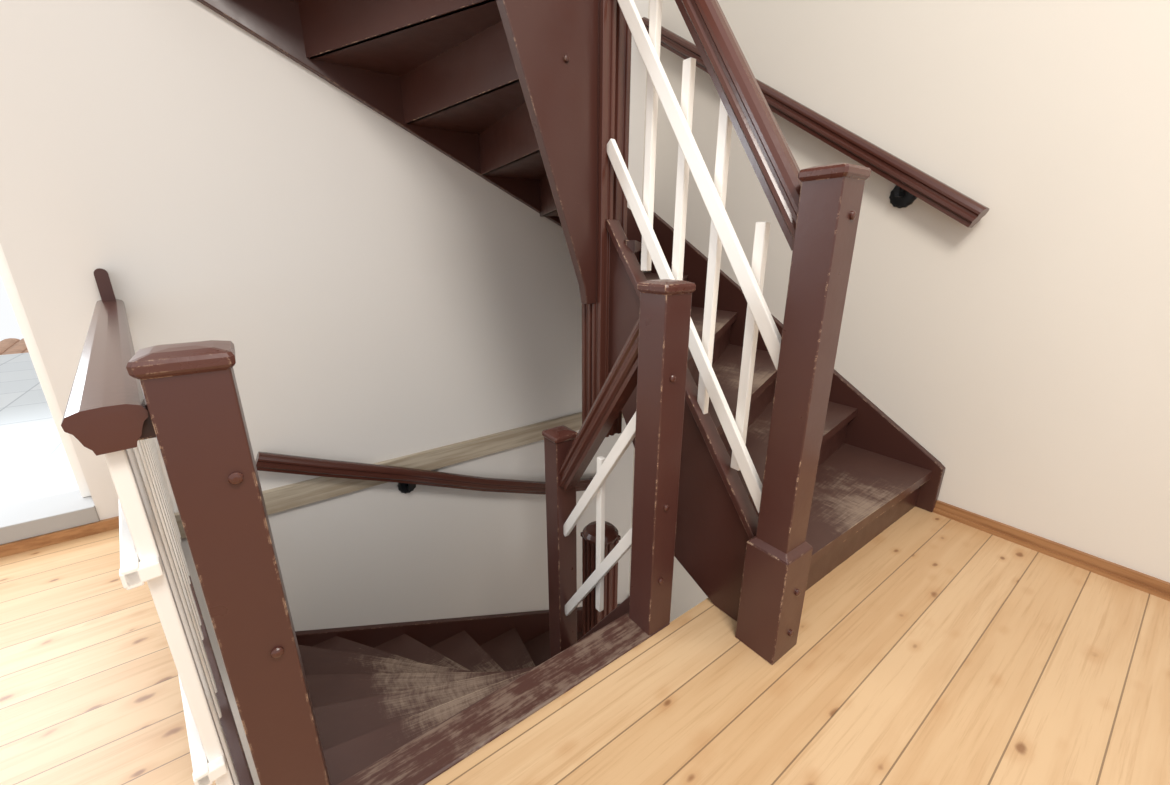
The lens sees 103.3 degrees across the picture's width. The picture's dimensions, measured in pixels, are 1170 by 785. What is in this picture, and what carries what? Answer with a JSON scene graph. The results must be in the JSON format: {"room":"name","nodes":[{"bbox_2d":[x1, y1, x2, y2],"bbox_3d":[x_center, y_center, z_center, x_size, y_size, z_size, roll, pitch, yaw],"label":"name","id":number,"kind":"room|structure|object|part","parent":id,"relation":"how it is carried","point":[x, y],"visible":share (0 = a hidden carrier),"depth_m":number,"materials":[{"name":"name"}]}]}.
{"room":"stair landing","nodes":[
{"label":"stair landing","id":0,"kind":"room"},
{"bbox_2d":[0,0,648,784],"bbox_3d":[-3.068,-0.142,1.235,8.500,9.268,0.200,-12,21,-34],"label":"wall","id":1,"kind":"structure","parent":0,"point":[377,297],"depth_m":2.32,"materials":[{"name":"paint"}]},
{"bbox_2d":[0,244,90,497],"bbox_3d":[-2.884,-0.484,1.334,1.630,2.275,0.060,-12,21,-34],"label":"frame","id":2,"kind":"object","parent":1,"relation":"attached to","point":[5,272],"visible":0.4,"depth_m":1.91,"materials":[{"name":"white paint"}]},
{"bbox_2d":[0,490,99,544],"bbox_3d":[-2.863,0.645,1.659,1.630,0.075,0.250,-12,21,-34],"label":"sill","id":3,"kind":"structure","parent":1,"relation":"attached to","point":[22,520],"depth_m":1.97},
{"bbox_2d":[0,516,118,557],"bbox_3d":[-4.252,1.057,0.556,5.400,0.050,0.020,-12,21,-34],"label":"baseboard","id":4,"kind":"structure","parent":1,"relation":"attached to","point":[40,541],"depth_m":1.96,"materials":[{"name":"brown wood"}]},
{"bbox_2d":[189,576,253,784],"bbox_3d":[-1.299,0.885,1.587,1.859,0.280,0.034,16,24,42],"label":"trim","id":5,"kind":"structure","parent":1,"relation":"attached to","point":[227,720],"depth_m":1.21,"materials":[{"name":"brown paint"}]},
{"bbox_2d":[174,412,623,538],"bbox_3d":[-0.228,0.595,2.327,2.950,0.130,1.840,-12,21,-34],"label":"trim","id":6,"kind":"structure","parent":1,"relation":"attached to","point":[298,494],"depth_m":2.84,"materials":[{"name":"beige wood"}]},
{"bbox_2d":[255,452,592,494],"bbox_3d":[-0.752,0.546,3.031,2.202,0.934,0.111,-12,21,-34],"label":"wall handrail","id":7,"kind":"object","parent":1,"relation":"attached to","point":[407,479],"visible":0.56,"depth_m":2.68,"materials":[{"name":"brown wood"}]},
{"bbox_2d":[0,506,1169,784],"bbox_3d":[-1.262,1.640,-0.782,8.500,0.260,5.900,-12,21,-34],"label":"floor","id":8,"kind":"structure","parent":0,"point":[943,650],"depth_m":1.32,"materials":[{"name":"brown wood"}]},
{"bbox_2d":[61,268,239,784],"bbox_3d":[-1.285,0.208,1.375,0.092,1.060,1.863,-16,24,-42],"label":"balustrade","id":9,"kind":"object","parent":8,"relation":"on","point":[106,410],"visible":0.99,"depth_m":0.78,"materials":[{"name":"brown paint"}]},
{"bbox_3d":[-1.289,-0.150,1.259,0.082,0.064,1.863,-16,24,-42],"label":"handrail","id":10,"kind":"part","parent":9,"relation":"part of","materials":[{"name":"wood"}]},
{"bbox_2d":[126,340,330,784],"bbox_3d":[-0.589,0.571,0.880,0.116,1.343,0.116,-12,21,-34],"label":"newel post","id":11,"kind":"object","parent":8,"relation":"on","point":[190,389],"visible":1,"depth_m":0.74,"materials":[{"name":"brown paint"}]},
{"bbox_2d":[337,612,669,784],"bbox_3d":[-0.191,0.874,1.289,1.098,0.051,0.123,-12,21,-34],"label":"trim","id":12,"kind":"structure","parent":8,"relation":"attached to","point":[435,751],"depth_m":1.25,"materials":[{"name":"paint"}]},
{"bbox_2d":[197,0,945,621],"bbox_3d":[-0.015,-1.169,1.764,2.663,3.573,2.144,-12,21,-34],"label":"staircase","id":13,"kind":"structure","parent":8,"relation":"on","point":[529,97],"depth_m":1.83,"materials":[{"name":"paint"}]},
{"bbox_2d":[607,0,800,512],"bbox_3d":[0.329,-0.669,1.383,0.072,1.968,0.850,-12,21,-34],"label":"balustrade","id":14,"kind":"object","parent":13,"relation":"on","point":[743,104],"visible":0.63,"depth_m":1.34,"materials":[{"name":"white paint"}]},
{"bbox_3d":[0.329,-1.028,1.270,0.072,1.217,0.850,-12,21,-34],"label":"handrail","id":15,"kind":"part","parent":14,"relation":"part of","materials":[{"name":"brown wood"}]},
{"bbox_2d":[629,279,695,635],"bbox_3d":[0.216,0.369,1.433,0.114,1.398,0.114,-12,21,-34],"label":"newel post","id":16,"kind":"object","parent":8,"relation":"on","point":[665,304],"visible":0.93,"depth_m":1.32,"materials":[{"name":"brown paint"}]},
{"bbox_2d":[559,319,638,615],"bbox_3d":[0.056,0.377,1.667,0.072,1.352,0.525,-12,21,-34],"label":"balustrade","id":17,"kind":"object","parent":16,"relation":"attached to","point":[621,381],"visible":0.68,"depth_m":1.61,"materials":[{"name":"white paint"}]},
{"bbox_3d":[0.056,0.080,1.574,0.072,0.729,0.525,-12,21,-34],"label":"handrail","id":18,"kind":"part","parent":17,"relation":"part of","materials":[{"name":"brown wood"}]},
{"bbox_2d":[735,163,870,664],"bbox_3d":[0.579,0.136,1.270,0.134,1.380,0.142,-12,21,-34],"label":"newel post","id":19,"kind":"object","parent":8,"relation":"on","point":[777,560],"visible":1,"depth_m":1.20,"materials":[{"name":"brown paint"}]},
{"bbox_2d":[628,0,1169,621],"bbox_3d":[2.184,-0.202,1.423,0.200,9.268,6.100,-12,21,-34],"label":"wall","id":20,"kind":"structure","parent":0,"point":[1025,348],"depth_m":1.86,"materials":[{"name":"paint"}]},
{"bbox_2d":[642,17,988,227],"bbox_3d":[0.989,-1.542,2.433,0.111,1.334,2.050,-12,21,-34],"label":"wall handrail","id":21,"kind":"object","parent":20,"relation":"attached to","point":[911,183],"visible":0.96,"depth_m":2.09,"materials":[{"name":"brown wood"}]},
{"bbox_2d":[933,500,1169,600],"bbox_3d":[2.780,0.995,0.746,0.030,0.055,3.775,-12,21,-34],"label":"baseboard","id":22,"kind":"structure","parent":20,"relation":"attached to","point":[1146,583],"depth_m":1.86,"materials":[{"name":"brown wood"}]},
{"bbox_3d":[-1.262,4.920,0.248,8.500,0.200,5.900,-12,21,-34],"label":"floor","id":23,"kind":"structure","parent":0,"visible":0},
{"bbox_2d":[295,521,629,784],"bbox_3d":[-0.015,2.140,2.802,2.663,3.573,2.144,-12,21,-34],"label":"staircase","id":24,"kind":"structure","parent":23,"relation":"on","point":[376,689],"depth_m":2.21,"materials":[{"name":"paint"}]},
{"bbox_2d":[542,425,577,657],"bbox_3d":[-0.099,1.036,2.096,0.107,1.867,0.107,-12,21,-34],"label":"newel post","id":25,"kind":"object","parent":24,"relation":"on","point":[561,550],"visible":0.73,"depth_m":1.94,"materials":[{"name":"brown paint"}]},
{"label":"outside","id":26,"kind":"structure","parent":0,"visible":0},
{"bbox_2d":[0,353,78,505],"bbox_3d":[-6.344,0.582,2.152,10.000,0.200,4.660,-12,21,-34],"label":"terrace","id":27,"kind":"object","parent":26,"point":[34,463],"visible":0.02,"depth_m":2.75,"materials":[{"name":"white tile"}]},
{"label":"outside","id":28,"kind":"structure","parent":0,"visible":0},
{"bbox_2d":[0,338,28,354],"bbox_3d":[-10.282,0.241,4.124,12.000,0.310,3.000,-12,21,-34],"label":"tiled roof","id":29,"kind":"structure","parent":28,"point":[10,345],"depth_m":6.67,"materials":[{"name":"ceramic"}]}
]}

